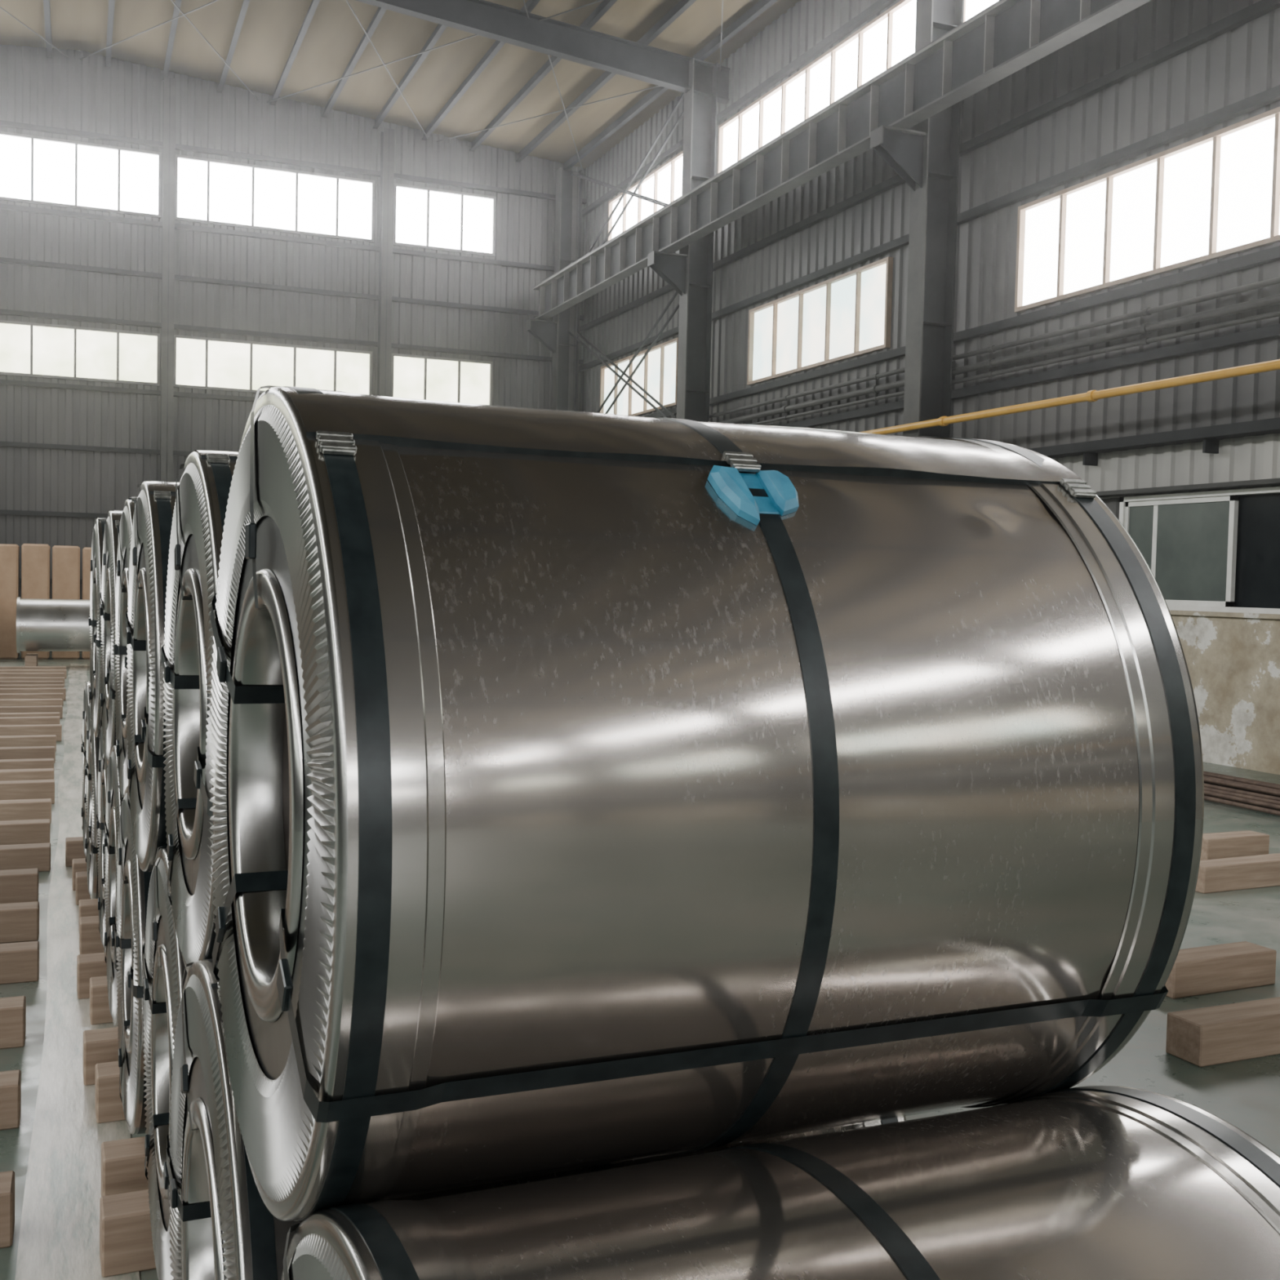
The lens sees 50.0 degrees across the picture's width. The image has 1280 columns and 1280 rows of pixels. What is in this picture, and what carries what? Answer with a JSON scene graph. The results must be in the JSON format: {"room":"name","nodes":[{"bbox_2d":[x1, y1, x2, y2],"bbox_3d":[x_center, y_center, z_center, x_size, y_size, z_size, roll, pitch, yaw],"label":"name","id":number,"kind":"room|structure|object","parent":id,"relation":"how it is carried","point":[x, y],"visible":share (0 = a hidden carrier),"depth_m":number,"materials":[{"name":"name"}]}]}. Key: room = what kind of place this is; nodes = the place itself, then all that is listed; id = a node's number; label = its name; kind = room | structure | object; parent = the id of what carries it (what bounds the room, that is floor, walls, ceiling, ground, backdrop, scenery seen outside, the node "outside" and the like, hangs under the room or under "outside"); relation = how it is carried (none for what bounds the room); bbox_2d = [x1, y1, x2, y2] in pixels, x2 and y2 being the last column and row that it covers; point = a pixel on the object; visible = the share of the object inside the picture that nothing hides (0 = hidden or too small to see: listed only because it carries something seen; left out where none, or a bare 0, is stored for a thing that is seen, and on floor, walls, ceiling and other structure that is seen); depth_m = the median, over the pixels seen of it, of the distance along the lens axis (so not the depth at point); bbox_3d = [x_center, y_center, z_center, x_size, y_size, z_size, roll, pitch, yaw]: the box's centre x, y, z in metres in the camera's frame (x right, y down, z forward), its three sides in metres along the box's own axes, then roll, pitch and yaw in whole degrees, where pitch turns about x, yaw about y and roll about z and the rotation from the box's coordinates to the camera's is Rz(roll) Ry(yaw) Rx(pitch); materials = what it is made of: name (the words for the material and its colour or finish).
{"room":"steel coil warehouse","nodes":[
{"label":"steel coil warehouse","id":0,"kind":"room"},
{"bbox_2d":[0,44,586,652],"bbox_3d":[-13.040,-6.415,30.587,25.000,13.398,0.160,0,3,-22],"label":"wall","id":1,"kind":"structure","parent":0,"point":[73,452],"depth_m":31.75,"materials":[{"name":"metal"}]},
{"bbox_2d":[0,320,159,386],"bbox_3d":[-13.071,-6.428,30.623,4.470,1.180,0.110,0,3,-22],"label":"window","id":2,"kind":"structure","parent":1,"relation":"in","point":[31,349],"depth_m":30.86,"materials":[{"name":"white glass"}]},
{"bbox_2d":[0,131,161,217],"bbox_3d":[-12.980,-10.363,30.453,4.470,1.460,0.110,0,3,-22],"label":"window","id":3,"kind":"structure","parent":1,"relation":"in","point":[34,170],"depth_m":30.68,"materials":[{"name":"white glass"}]},
{"bbox_2d":[173,334,372,395],"bbox_3d":[-8.615,-6.404,32.448,4.560,1.180,0.110,0,3,-22],"label":"window","id":4,"kind":"structure","parent":1,"relation":"in","point":[199,362],"depth_m":32.39,"materials":[{"name":"white glass"}]},
{"bbox_2d":[174,154,374,242],"bbox_3d":[-8.524,-10.339,32.279,4.560,1.460,0.110,0,3,-22],"label":"window","id":5,"kind":"structure","parent":1,"relation":"in","point":[208,191],"depth_m":32.29,"materials":[{"name":"white glass"}]},
{"bbox_2d":[391,353,493,404],"bbox_3d":[-4.891,-6.383,33.975,2.550,1.180,0.110,0,3,-22],"label":"window","id":6,"kind":"structure","parent":1,"relation":"in","point":[412,376],"depth_m":34.02,"materials":[{"name":"white glass"}]},
{"bbox_2d":[392,182,496,256],"bbox_3d":[-4.800,-10.319,33.805,2.550,1.460,0.110,0,3,-22],"label":"window","id":7,"kind":"structure","parent":1,"relation":"in","point":[428,218],"depth_m":33.84,"materials":[{"name":"white glass"}]},
{"bbox_2d":[0,0,723,175],"bbox_3d":[-4.355,-11.472,15.789,19.818,1.003,32.809,0,3,-22],"label":"braces","id":8,"kind":"structure","parent":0,"point":[211,2],"depth_m":28.86,"materials":[{"name":"grey metal"}]},
{"bbox_2d":[0,0,801,168],"bbox_3d":[0.244,-10.878,-1.770,25.000,1.083,69.600,0,3,-22],"label":"ceiling","id":9,"kind":"structure","parent":0,"point":[270,29],"depth_m":29.28,"materials":[{"name":"beige metal"}]},
{"bbox_2d":[43,0,777,170],"bbox_3d":[0.126,-10.758,-1.813,24.110,1.205,69.600,0,3,-22],"label":"roof purlins","id":10,"kind":"structure","parent":9,"relation":"attached to","point":[762,6],"depth_m":29.12,"materials":[{"name":"paint"}]},
{"bbox_2d":[0,652,1279,1279],"bbox_3d":[-0.053,1.965,-1.216,25.000,0.001,69.600,0,3,-22],"label":"floor","id":11,"kind":"structure","parent":0,"point":[1245,1094],"depth_m":5.73,"materials":[{"name":"grey concrete"}]},
{"bbox_2d":[0,1170,14,1248],"bbox_3d":[-2.903,1.617,3.479,2.400,0.157,0.160,0,3,-22],"label":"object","id":12,"kind":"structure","parent":11,"relation":"on","point":[6,1178],"depth_m":3.85,"materials":[{"name":"wood"}]},
{"bbox_2d":[0,543,19,659],"bbox_3d":[-13.150,-0.796,28.382,0.580,2.360,0.700,0,3,-22],"label":"cardboard box","id":13,"kind":"object","parent":11,"relation":"on","point":[9,553],"visible":0.95,"depth_m":28.10,"materials":[{"name":"brown cardboard"}]},
{"bbox_2d":[0,1069,21,1130],"bbox_3d":[-3.247,1.577,4.283,2.400,0.152,0.160,0,3,-23],"label":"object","id":14,"kind":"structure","parent":11,"relation":"on","point":[10,1081],"depth_m":4.67,"materials":[{"name":"wood"}]},
{"bbox_2d":[0,995,26,1048],"bbox_3d":[-3.588,1.530,5.082,2.400,0.163,0.160,0,3,-22],"label":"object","id":15,"kind":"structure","parent":11,"relation":"on","point":[12,1009],"depth_m":5.45,"materials":[{"name":"brown wood"}]},
{"bbox_2d":[0,941,39,984],"bbox_3d":[-3.908,1.491,5.940,2.400,0.152,0.160,0,3,-23],"label":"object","id":16,"kind":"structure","parent":11,"relation":"on","point":[19,961],"depth_m":6.31,"materials":[{"name":"brown wood"}]},
{"bbox_2d":[0,901,39,943],"bbox_3d":[-4.218,1.444,6.647,2.400,0.170,0.160,0,3,-22],"label":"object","id":17,"kind":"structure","parent":11,"relation":"on","point":[19,922],"depth_m":6.99,"materials":[{"name":"brown wood"}]},
{"bbox_2d":[0,867,39,903],"bbox_3d":[-4.566,1.403,7.439,2.400,0.167,0.161,0,3,-23],"label":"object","id":18,"kind":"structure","parent":11,"relation":"on","point":[16,886],"depth_m":7.79,"materials":[{"name":"wood"}]},
{"bbox_2d":[0,842,50,871],"bbox_3d":[-4.845,1.369,8.251,2.400,0.153,0.160,0,3,-23],"label":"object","id":19,"kind":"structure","parent":11,"relation":"on","point":[33,855],"depth_m":8.59,"materials":[{"name":"wood"}]},
{"bbox_2d":[0,818,50,844],"bbox_3d":[-5.190,1.324,9.046,2.400,0.158,0.160,0,3,-23],"label":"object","id":20,"kind":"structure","parent":11,"relation":"on","point":[26,831],"depth_m":9.38,"materials":[{"name":"wood"}]},
{"bbox_2d":[0,798,51,822],"bbox_3d":[-5.532,1.276,9.866,2.400,0.167,0.160,0,3,-22],"label":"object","id":21,"kind":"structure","parent":11,"relation":"on","point":[20,809],"depth_m":10.18,"materials":[{"name":"wood"}]},
{"bbox_2d":[0,758,53,769],"bbox_3d":[-6.512,1.164,12.210,2.400,0.145,0.160,0,3,-22],"label":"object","id":22,"kind":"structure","parent":11,"relation":"on","point":[33,763],"depth_m":12.51,"materials":[{"name":"wood"}]},
{"bbox_2d":[0,779,54,804],"bbox_3d":[-5.863,1.226,10.702,2.400,0.180,0.160,0,3,-23],"label":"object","id":23,"kind":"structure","parent":11,"relation":"on","point":[34,788],"depth_m":11.02,"materials":[{"name":"wood"}]},
{"bbox_2d":[0,768,54,781],"bbox_3d":[-6.180,1.194,11.432,2.400,0.167,0.160,0,3,-22],"label":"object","id":24,"kind":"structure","parent":11,"relation":"on","point":[40,773],"depth_m":11.73,"materials":[{"name":"wood"}]},
{"bbox_2d":[0,746,55,763],"bbox_3d":[-6.854,1.117,13.038,2.400,0.150,0.160,0,3,-22],"label":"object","id":25,"kind":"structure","parent":11,"relation":"on","point":[30,752],"depth_m":13.33,"materials":[{"name":"wood"}]},
{"bbox_2d":[0,734,56,751],"bbox_3d":[-7.199,1.069,13.875,2.400,0.158,0.160,0,3,-22],"label":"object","id":26,"kind":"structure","parent":11,"relation":"on","point":[40,740],"depth_m":14.17,"materials":[{"name":"wood"}]},
{"bbox_2d":[0,715,59,724],"bbox_3d":[-7.848,0.976,15.501,2.400,0.175,0.160,0,3,-23],"label":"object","id":27,"kind":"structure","parent":11,"relation":"on","point":[4,720],"depth_m":15.78,"materials":[{"name":"wood"}]},
{"bbox_2d":[0,711,59,717],"bbox_3d":[-8.153,0.951,16.219,2.400,0.149,0.160,0,3,-22],"label":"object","id":28,"kind":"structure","parent":11,"relation":"on","point":[54,713],"depth_m":16.49,"materials":[{"name":"wood"}]},
{"bbox_2d":[0,724,62,741],"bbox_3d":[-7.497,1.018,14.719,2.400,0.175,0.160,0,3,-22],"label":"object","id":29,"kind":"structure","parent":11,"relation":"on","point":[44,729],"depth_m":14.99,"materials":[{"name":"wood"}]},
{"bbox_2d":[0,698,62,706],"bbox_3d":[-8.789,0.861,17.801,2.400,0.163,0.160,0,3,-23],"label":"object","id":30,"kind":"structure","parent":11,"relation":"on","point":[8,702],"depth_m":18.06,"materials":[{"name":"wood"}]},
{"bbox_2d":[0,705,62,718],"bbox_3d":[-8.449,0.909,17.006,2.400,0.150,0.160,0,3,-22],"label":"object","id":31,"kind":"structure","parent":11,"relation":"on","point":[2,708],"depth_m":17.26,"materials":[{"name":"wood"}]},
{"bbox_2d":[0,680,62,684],"bbox_3d":[-10.094,0.705,20.940,2.400,0.143,0.160,0,3,-22],"label":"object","id":32,"kind":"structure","parent":11,"relation":"on","point":[2,682],"depth_m":21.15,"materials":[{"name":"wood"}]},
{"bbox_2d":[0,693,63,706],"bbox_3d":[-9.109,0.818,18.608,2.400,0.165,0.160,0,3,-23],"label":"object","id":33,"kind":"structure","parent":11,"relation":"on","point":[11,695],"depth_m":18.86,"materials":[{"name":"wood"}]},
{"bbox_2d":[0,684,63,688],"bbox_3d":[-9.746,0.741,20.142,2.400,0.156,0.160,0,3,-22],"label":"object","id":34,"kind":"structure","parent":11,"relation":"on","point":[37,686],"depth_m":20.37,"materials":[{"name":"wood"}]},
{"bbox_2d":[0,672,64,677],"bbox_3d":[-10.697,0.622,22.419,2.400,0.154,0.160,0,3,-22],"label":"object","id":35,"kind":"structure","parent":11,"relation":"on","point":[2,674],"depth_m":22.62,"materials":[{"name":"wood"}]},
{"bbox_2d":[0,676,64,686],"bbox_3d":[-10.380,0.667,21.683,2.400,0.142,0.161,0,3,-22],"label":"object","id":36,"kind":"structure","parent":11,"relation":"on","point":[54,678],"depth_m":21.89,"materials":[{"name":"wood"}]},
{"bbox_2d":[0,688,66,700],"bbox_3d":[-9.388,0.776,19.349,2.400,0.171,0.160,0,3,-23],"label":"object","id":37,"kind":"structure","parent":11,"relation":"on","point":[2,691],"depth_m":19.59,"materials":[{"name":"wood"}]},
{"bbox_2d":[0,666,66,669],"bbox_3d":[-11.347,0.541,24.047,2.400,0.145,0.160,0,3,-23],"label":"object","id":38,"kind":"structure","parent":11,"relation":"on","point":[1,667],"depth_m":24.26,"materials":[{"name":"wood"}]},
{"bbox_2d":[0,669,66,678],"bbox_3d":[-11.013,0.582,23.271,2.400,0.146,0.160,0,3,-22],"label":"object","id":39,"kind":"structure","parent":11,"relation":"on","point":[64,671],"depth_m":23.49,"materials":[{"name":"wood"}]},
{"bbox_2d":[21,543,50,659],"bbox_3d":[-12.581,-0.803,28.614,0.530,2.380,0.700,0,3,-22],"label":"cardboard box","id":40,"kind":"object","parent":11,"relation":"on","point":[35,557],"visible":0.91,"depth_m":28.27,"materials":[{"name":"brown cardboard"}]},
{"bbox_2d":[16,596,91,666],"bbox_3d":[-10.899,-0.211,26.467,2.000,1.460,1.320,0,3,-22],"label":"coil","id":41,"kind":"object","parent":11,"relation":"on","point":[42,624],"visible":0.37,"depth_m":25.95,"materials":[{"name":"silver metal"}]},
{"bbox_2d":[52,545,79,659],"bbox_3d":[-12.044,-0.790,28.835,0.530,2.360,0.700,0,3,-22],"label":"cardboard box","id":42,"kind":"object","parent":11,"relation":"on","point":[65,559],"visible":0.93,"depth_m":28.50,"materials":[{"name":"brown cardboard"}]},
{"bbox_2d":[65,836,85,866],"bbox_3d":[-3.052,1.367,9.115,1.400,0.165,0.150,0,3,-24],"label":"wooden block","id":43,"kind":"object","parent":11,"relation":"on","point":[73,846],"depth_m":8.79,"materials":[{"name":"wood"}]},
{"bbox_2d":[14,663,139,1279],"bbox_3d":[-5.699,1.177,13.956,0.340,0.001,29.000,0,3,-22],"label":"strip","id":44,"kind":"object","parent":11,"relation":"on","point":[59,1239],"visible":0.67,"depth_m":4.77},
{"bbox_2d":[71,857,86,890],"bbox_3d":[-2.740,1.402,8.466,1.400,0.165,0.150,0,3,-24],"label":"wooden block","id":45,"kind":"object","parent":11,"relation":"on","point":[78,864],"depth_m":8.13,"materials":[{"name":"wood"}]},
{"bbox_2d":[80,681,90,857],"bbox_3d":[-2.904,0.813,8.756,1.202,1.107,1.107,0,3,-24],"label":"coil","id":46,"kind":"object","parent":45,"relation":"on","point":[86,691],"visible":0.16,"depth_m":8.69,"materials":[{"name":"metal"}]},
{"bbox_2d":[75,871,90,905],"bbox_3d":[-2.575,1.421,8.115,1.400,0.165,0.150,0,3,-24],"label":"wooden block","id":47,"kind":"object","parent":11,"relation":"on","point":[82,887],"depth_m":7.78,"materials":[{"name":"wood"}]},
{"bbox_2d":[81,546,91,659],"bbox_3d":[-11.522,-0.777,29.049,0.500,2.340,0.700,0,3,-22],"label":"cardboard box","id":48,"kind":"object","parent":11,"relation":"on","point":[86,552],"visible":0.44,"depth_m":28.64,"materials":[{"name":"cardboard"}]},
{"bbox_2d":[78,898,98,930],"bbox_3d":[-2.288,1.456,7.456,1.400,0.165,0.150,0,3,-24],"label":"wooden block","id":49,"kind":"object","parent":11,"relation":"on","point":[89,907],"depth_m":7.13,"materials":[{"name":"wood"}]},
{"bbox_2d":[84,700,99,898],"bbox_3d":[-2.469,0.867,7.739,1.202,1.107,1.108,0,3,-24],"label":"coil","id":50,"kind":"object","parent":49,"relation":"on","point":[91,771],"visible":0.16,"depth_m":7.21,"materials":[{"name":"silver metal"}]},
{"bbox_2d":[88,518,106,737],"bbox_3d":[-2.226,-0.059,7.190,1.202,1.110,1.110,0,3,-24],"label":"coil","id":51,"kind":"object","parent":50,"relation":"on","point":[95,621],"visible":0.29,"depth_m":6.76,"materials":[{"name":"silver metal"}]},
{"bbox_2d":[76,952,106,999],"bbox_3d":[-1.876,1.510,6.428,1.400,0.165,0.150,0,3,-24],"label":"wooden block","id":52,"kind":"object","parent":11,"relation":"on","point":[89,965],"depth_m":6.10,"materials":[{"name":"wood"}]},
{"bbox_2d":[96,725,107,952],"bbox_3d":[-2.004,0.917,6.734,1.202,1.115,1.111,0,3,-24],"label":"coil","id":53,"kind":"object","parent":52,"relation":"on","point":[102,764],"visible":0.1,"depth_m":6.69,"materials":[{"name":"silver metal"}]},
{"bbox_2d":[99,510,122,765],"bbox_3d":[-1.770,-0.004,6.181,1.202,1.107,1.107,0,3,-24],"label":"coil","id":54,"kind":"object","parent":53,"relation":"on","point":[108,593],"visible":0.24,"depth_m":5.82,"materials":[{"name":"silver metal"}]},
{"bbox_2d":[79,915,104,954],"bbox_3d":[-2.139,1.475,7.098,1.400,0.165,0.150,0,3,-24],"label":"wooden block","id":55,"kind":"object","parent":11,"relation":"on","point":[90,940],"depth_m":6.77,"materials":[{"name":"wood"}]},
{"bbox_2d":[82,1026,119,1085],"bbox_3d":[-1.437,1.564,5.412,1.400,0.165,0.150,0,3,-24],"label":"wooden block","id":56,"kind":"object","parent":11,"relation":"on","point":[100,1045],"depth_m":5.09,"materials":[{"name":"brown wood"}]},
{"bbox_2d":[103,743,122,1026],"bbox_3d":[-1.571,0.975,5.716,1.202,1.107,1.107,0,3,-24],"label":"coil","id":57,"kind":"object","parent":56,"relation":"on","point":[113,796],"visible":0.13,"depth_m":5.62,"materials":[{"name":"silver metal"}]},
{"bbox_2d":[89,975,112,1024],"bbox_3d":[-1.683,1.529,6.090,1.400,0.165,0.150,0,3,-24],"label":"wooden block","id":58,"kind":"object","parent":11,"relation":"on","point":[100,1012],"depth_m":5.76,"materials":[{"name":"wood"}]},
{"bbox_2d":[94,1061,125,1123],"bbox_3d":[-1.255,1.583,5.069,1.400,0.165,0.150,0,3,-24],"label":"wooden block","id":59,"kind":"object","parent":11,"relation":"on","point":[108,1106],"depth_m":4.74,"materials":[{"name":"brown wood"}]},
{"bbox_2d":[114,786,151,1134],"bbox_3d":[-1.133,1.024,4.698,1.202,1.115,1.110,0,3,-24],"label":"coil","id":60,"kind":"object","parent":59,"relation":"on","point":[132,882],"visible":0.17,"depth_m":4.25,"materials":[{"name":"silver metal"}]},
{"bbox_2d":[113,497,137,797],"bbox_3d":[-1.319,0.047,5.170,1.202,1.114,1.111,0,3,-24],"label":"coil","id":61,"kind":"object","parent":60,"relation":"on","point":[120,648],"visible":0.09,"depth_m":5.09,"materials":[{"name":"silver metal"}]},
{"bbox_2d":[125,480,179,871],"bbox_3d":[-0.891,0.104,4.149,1.202,1.107,1.107,0,3,-24],"label":"coil","id":62,"kind":"object","parent":60,"relation":"on","point":[153,512],"visible":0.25,"depth_m":3.66,"materials":[{"name":"silver metal"}]},
{"bbox_2d":[100,1136,148,1196],"bbox_3d":[-0.975,1.618,4.407,1.400,0.165,0.150,0,3,-24],"label":"wooden block","id":63,"kind":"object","parent":11,"relation":"on","point":[122,1161],"depth_m":4.09,"materials":[{"name":"brown wood"}]},
{"bbox_2d":[99,1189,155,1276],"bbox_3d":[-0.836,1.637,4.044,1.400,0.165,0.150,0,3,-24],"label":"wooden block","id":64,"kind":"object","parent":11,"relation":"on","point":[126,1242],"depth_m":3.73,"materials":[{"name":"brown wood"}]},
{"bbox_2d":[142,845,186,1279],"bbox_3d":[-0.673,1.083,3.693,1.202,1.107,1.107,0,3,-24],"label":"coil","id":65,"kind":"object","parent":64,"relation":"on","point":[163,966],"visible":0.16,"depth_m":3.59,"materials":[{"name":"silver metal"}]},
{"bbox_2d":[160,76,176,481],"bbox_3d":[-10.758,-6.164,31.265,0.260,12.944,0.340,0,3,-22],"label":"steel column","id":66,"kind":"structure","parent":11,"relation":"on","point":[169,83],"depth_m":31.03,"materials":[{"name":"grey metal"}]},
{"bbox_2d":[377,127,394,396],"bbox_3d":[-6.182,-5.933,33.150,0.260,12.532,0.340,0,3,-22],"label":"steel column","id":67,"kind":"structure","parent":11,"relation":"on","point":[387,137],"depth_m":32.90,"materials":[{"name":"grey metal"}]},
{"bbox_2d":[525,167,581,411],"bbox_3d":[-2.264,-5.729,34.690,1.260,12.173,0.400,0,3,-22],"label":"steel column","id":68,"kind":"structure","parent":11,"relation":"on","point":[554,335],"depth_m":34.60,"materials":[{"name":"grey metal"}]},
{"bbox_2d":[568,93,684,418],"bbox_3d":[-0.289,-7.896,31.111,0.260,7.137,7.316,0,3,-22],"label":"cross","id":69,"kind":"object","parent":68,"relation":"attached to","point":[626,191],"visible":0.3,"depth_m":30.60,"materials":[{"name":"paint"}]},
{"bbox_2d":[568,171,582,411],"bbox_3d":[-1.764,-5.710,34.971,0.260,12.133,0.340,0,3,-22],"label":"steel column","id":70,"kind":"structure","parent":11,"relation":"on","point":[575,180],"depth_m":34.69,"materials":[{"name":"grey metal"}]},
{"bbox_2d":[709,276,1279,425],"bbox_3d":[11.503,-3.036,3.036,0.135,0.436,69.000,0,3,-22],"label":"cable conduit","id":71,"kind":"object","parent":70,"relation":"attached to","point":[1147,328],"visible":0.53,"depth_m":17.71,"materials":[{"name":"metal"}]},
{"bbox_2d":[647,57,718,422],"bbox_3d":[0.745,-5.343,27.341,1.260,12.173,0.400,0,3,-22],"label":"steel column","id":72,"kind":"structure","parent":11,"relation":"on","point":[689,273],"depth_m":27.33,"materials":[{"name":"grey metal"}]},
{"bbox_2d":[355,0,730,103],"bbox_3d":[-9.781,-11.580,22.703,25.000,1.713,0.240,0,3,-22],"label":"rafter","id":73,"kind":"object","parent":72,"relation":"on","point":[597,50],"depth_m":26.13,"materials":[{"name":"grey metal"}]},
{"bbox_2d":[870,0,964,437],"bbox_3d":[3.868,-4.942,19.716,1.260,12.173,0.400,0,3,-22],"label":"steel column","id":74,"kind":"structure","parent":11,"relation":"on","point":[926,157],"depth_m":19.77,"materials":[{"name":"grey metal"}]},
{"bbox_2d":[1164,941,1276,999],"bbox_3d":[2.781,1.604,6.694,0.680,0.170,0.190,0,3,-25],"label":"wooden block","id":75,"kind":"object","parent":11,"relation":"on","point":[1211,969],"depth_m":6.62,"materials":[{"name":"brown wood"}]},
{"bbox_2d":[1165,996,1279,1066],"bbox_3d":[3.046,1.640,5.993,1.800,0.170,0.190,0,3,-24],"label":"wooden block","id":76,"kind":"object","parent":11,"relation":"on","point":[1208,1036],"depth_m":5.65,"materials":[{"name":"brown wood"}]},
{"bbox_2d":[1168,609,1279,774],"bbox_3d":[11.497,1.173,3.471,0.280,1.710,69.600,0,3,-22],"label":"wall","id":77,"kind":"structure","parent":11,"relation":"on","point":[1233,659],"depth_m":15.22,"materials":[{"name":"beige paint"}]},
{"bbox_2d":[1200,830,1269,860],"bbox_3d":[4.271,1.497,9.970,0.600,0.170,0.190,0,3,-23],"label":"wooden block","id":78,"kind":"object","parent":11,"relation":"on","point":[1236,843],"depth_m":9.88,"materials":[{"name":"brown wood"}]},
{"bbox_2d":[1195,853,1279,893],"bbox_3d":[4.235,1.531,9.158,1.500,0.170,0.190,0,3,-25],"label":"wooden block","id":79,"kind":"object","parent":11,"relation":"on","point":[1251,872],"depth_m":8.91,"materials":[{"name":"brown wood"}]},
{"bbox_2d":[1203,771,1279,815],"bbox_3d":[5.814,1.440,12.172,1.282,0.145,10.844,0,3,-22],"label":"bars","id":80,"kind":"object","parent":11,"relation":"on","point":[1247,793],"visible":0.2,"depth_m":12.49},
{"bbox_3d":[0.366,1.780,1.369,1.400,0.165,0.150,0,3,-24],"label":"timber beam","id":81,"kind":"structure","parent":11,"relation":"on","visible":0},
{"bbox_2d":[280,1085,1279,1279],"bbox_3d":[0.225,1.191,1.671,1.202,1.107,1.109,0,3,-24],"label":"coil","id":82,"kind":"object","parent":81,"relation":"on","point":[1087,1182],"visible":1,"depth_m":1.60,"materials":[{"name":"silver metal"}]},
{"bbox_3d":[-0.065,1.726,2.389,1.400,0.165,0.150,0,3,-24],"label":"timber beam","id":83,"kind":"structure","parent":11,"relation":"on","visible":0},
{"bbox_2d":[166,959,906,1279],"bbox_3d":[-0.248,1.134,2.671,1.202,1.112,1.111,0,3,-24],"label":"coil","id":84,"kind":"object","parent":83,"relation":"on","point":[221,1226],"visible":0.16,"depth_m":2.30,"materials":[{"name":"silver metal"}]},
{"bbox_2d":[160,449,238,973],"bbox_3d":[-0.426,0.158,3.145,1.202,1.108,1.107,0,3,-24],"label":"coil","id":85,"kind":"object","parent":84,"relation":"on","point":[202,495],"visible":0.17,"depth_m":2.88,"materials":[{"name":"silver metal"}]},
{"bbox_2d":[208,385,1204,1221],"bbox_3d":[0.007,0.211,2.126,1.202,1.109,1.107,0,3,-24],"label":"coil","id":86,"kind":"object","parent":84,"relation":"on","point":[588,788],"visible":0.99,"depth_m":1.66,"materials":[{"name":"silver metal"}]},
{"bbox_3d":[13.293,-3.731,-3.300,1.260,12.173,0.400,0,3,-22],"label":"steel column","id":87,"kind":"structure","parent":11,"relation":"on","visible":0},
{"bbox_2d":[858,359,1279,434],"bbox_3d":[10.780,-2.163,2.786,0.135,0.132,69.000,0,3,-22],"label":"gas pipe","id":88,"kind":"object","parent":87,"relation":"attached to","point":[1091,396],"visible":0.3,"depth_m":16.06,"materials":[{"name":"metal"}]},
{"bbox_2d":[578,0,1279,519],"bbox_3d":[11.599,-4.475,3.216,0.140,9.600,69.600,0,3,-22],"label":"wall","id":89,"kind":"structure","parent":0,"point":[1160,76],"depth_m":18.75,"materials":[{"name":"metal"}]},
{"bbox_2d":[600,337,678,416],"bbox_3d":[-0.047,-5.900,31.748,0.110,1.430,4.700,0,3,-22],"label":"window","id":90,"kind":"structure","parent":89,"relation":"in","point":[657,374],"depth_m":31.30,"materials":[{"name":"white glass"}]},
{"bbox_2d":[607,150,683,241],"bbox_3d":[0.169,-9.909,31.274,0.110,1.270,4.750,0,3,-22],"label":"window","id":91,"kind":"structure","parent":89,"relation":"in","point":[664,184],"depth_m":31.27,"materials":[{"name":"white glass"}]},
{"bbox_2d":[717,0,916,173],"bbox_3d":[2.970,-9.550,24.434,0.110,1.270,7.150,0,3,-22],"label":"window","id":92,"kind":"structure","parent":89,"relation":"in","point":[887,39],"depth_m":24.02,"materials":[{"name":"white glass"}]},
{"bbox_2d":[746,256,893,385],"bbox_3d":[3.056,-5.501,24.169,0.110,1.430,4.900,0,3,-22],"label":"window","id":93,"kind":"structure","parent":89,"relation":"in","point":[847,315],"depth_m":23.97,"materials":[{"name":"white glass"}]},
{"bbox_2d":[963,0,999,22],"bbox_3d":[6.178,-9.138,16.601,0.110,1.270,7.700,0,3,-22],"label":"window","id":94,"kind":"structure","parent":89,"relation":"in","point":[971,7],"depth_m":19.97,"materials":[{"name":"glass"}]},
{"bbox_2d":[1014,106,1279,312],"bbox_3d":[6.380,-5.074,16.053,0.110,1.430,6.140,0,3,-22],"label":"window","id":95,"kind":"structure","parent":89,"relation":"in","point":[1214,195],"depth_m":16.46,"materials":[{"name":"white glass"}]},
{"bbox_2d":[1028,417,1279,497],"bbox_3d":[11.445,-1.409,3.314,0.320,0.680,69.600,0,3,-22],"label":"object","id":96,"kind":"structure","parent":89,"relation":"attached to","point":[1211,436],"depth_m":15.89,"materials":[{"name":"paint"}]},
{"bbox_2d":[1119,486,1279,613],"bbox_3d":[7.027,-0.947,14.485,0.120,1.370,5.550,0,3,-22],"label":"window","id":97,"kind":"structure","parent":89,"relation":"in","point":[1218,551],"depth_m":15.67,"materials":[{"name":"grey glass"}]},
{"bbox_3d":[22.718,-2.521,-26.315,1.260,12.173,0.400,0,3,-22],"label":"steel column","id":98,"kind":"structure","parent":0,"visible":0},
{"bbox_2d":[533,0,1151,319],"bbox_3d":[10.572,-6.779,2.458,0.340,0.900,69.200,0,3,-22],"label":"beam","id":99,"kind":"structure","parent":98,"relation":"on","point":[1006,37],"depth_m":20.47,"materials":[{"name":"metal"}]}
]}

